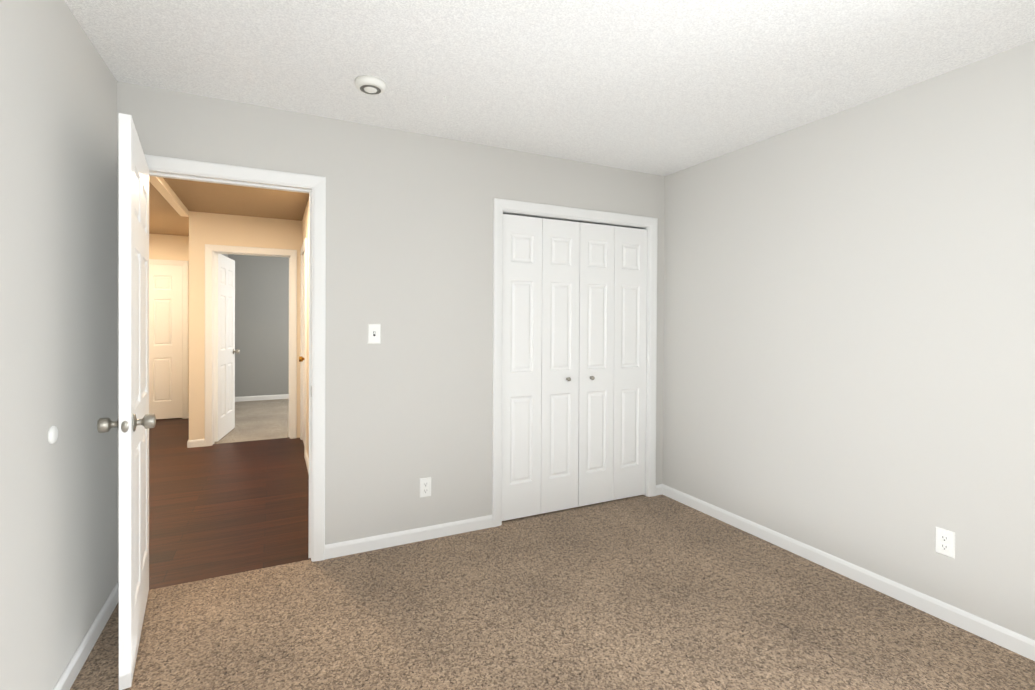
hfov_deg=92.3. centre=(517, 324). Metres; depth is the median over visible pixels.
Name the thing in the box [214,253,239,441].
door
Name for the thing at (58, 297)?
wall
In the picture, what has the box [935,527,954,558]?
outlet
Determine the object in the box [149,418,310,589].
floor
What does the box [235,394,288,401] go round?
baseboard
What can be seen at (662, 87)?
ceiling
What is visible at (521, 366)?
bifold closet door
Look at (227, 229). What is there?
wall
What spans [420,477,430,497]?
outlet
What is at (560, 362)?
bifold closet door
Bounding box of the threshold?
[149,559,310,591]
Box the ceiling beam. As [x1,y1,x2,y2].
[149,176,188,216]
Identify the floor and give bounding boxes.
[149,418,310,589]
[214,399,288,443]
[502,495,646,523]
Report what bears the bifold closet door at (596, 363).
in the wall at (409, 271)
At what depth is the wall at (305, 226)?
4.63 m
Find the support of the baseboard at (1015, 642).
attached to the wall at (849, 338)
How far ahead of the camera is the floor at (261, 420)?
6.48 m
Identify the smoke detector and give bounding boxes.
[355,75,385,94]
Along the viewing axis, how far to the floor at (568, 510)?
3.50 m
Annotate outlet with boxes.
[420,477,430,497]
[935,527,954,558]
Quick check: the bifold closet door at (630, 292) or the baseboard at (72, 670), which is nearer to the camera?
the baseboard at (72, 670)
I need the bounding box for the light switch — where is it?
[368,324,380,343]
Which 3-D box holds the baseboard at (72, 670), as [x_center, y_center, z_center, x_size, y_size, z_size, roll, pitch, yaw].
[-1.081,1.271,0.712,0.016,0.076,3.660,0,0,-26]
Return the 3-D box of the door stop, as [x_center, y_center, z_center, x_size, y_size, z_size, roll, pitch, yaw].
[-1.546,0.366,1.656,0.011,0.060,0.060,0,0,-26]
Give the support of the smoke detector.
attached to the ceiling
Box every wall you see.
[0,0,116,689]
[117,81,664,581]
[149,234,188,412]
[189,211,301,439]
[228,254,288,396]
[302,198,308,458]
[663,40,1034,639]
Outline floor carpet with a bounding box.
[70,494,1034,689]
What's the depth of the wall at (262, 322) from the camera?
8.20 m
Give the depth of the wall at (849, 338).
2.46 m
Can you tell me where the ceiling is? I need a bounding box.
[64,0,1034,235]
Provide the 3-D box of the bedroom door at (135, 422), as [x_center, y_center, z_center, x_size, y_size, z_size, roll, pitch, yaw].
[-1.569,0.271,2.084,0.190,2.030,0.763,0,0,-26]
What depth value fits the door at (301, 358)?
5.33 m
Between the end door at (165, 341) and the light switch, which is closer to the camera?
the light switch
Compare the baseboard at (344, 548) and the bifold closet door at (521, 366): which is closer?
the baseboard at (344, 548)
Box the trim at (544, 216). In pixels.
[503,211,647,228]
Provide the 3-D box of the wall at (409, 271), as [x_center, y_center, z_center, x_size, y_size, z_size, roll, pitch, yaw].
[-0.408,0.077,3.135,3.355,2.440,0.120,0,0,-26]
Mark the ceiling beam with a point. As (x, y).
(164, 189)
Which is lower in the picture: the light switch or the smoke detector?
the light switch
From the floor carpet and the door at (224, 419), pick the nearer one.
the floor carpet
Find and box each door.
[97,113,155,689]
[149,264,181,418]
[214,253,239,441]
[299,252,304,442]
[502,214,541,520]
[541,218,579,513]
[578,222,614,506]
[613,226,646,499]
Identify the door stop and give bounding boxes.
[48,426,57,443]
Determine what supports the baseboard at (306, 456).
attached to the wall
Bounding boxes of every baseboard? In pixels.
[53,582,118,689]
[187,440,194,447]
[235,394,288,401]
[305,451,308,474]
[325,515,492,558]
[657,484,1034,660]
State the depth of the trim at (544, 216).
3.48 m
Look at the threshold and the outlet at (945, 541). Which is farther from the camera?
the threshold
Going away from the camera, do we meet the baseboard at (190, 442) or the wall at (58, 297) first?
the wall at (58, 297)
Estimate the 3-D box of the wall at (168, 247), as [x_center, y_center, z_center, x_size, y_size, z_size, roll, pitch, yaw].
[-4.766,0.031,6.556,1.210,2.440,0.120,0,0,-26]

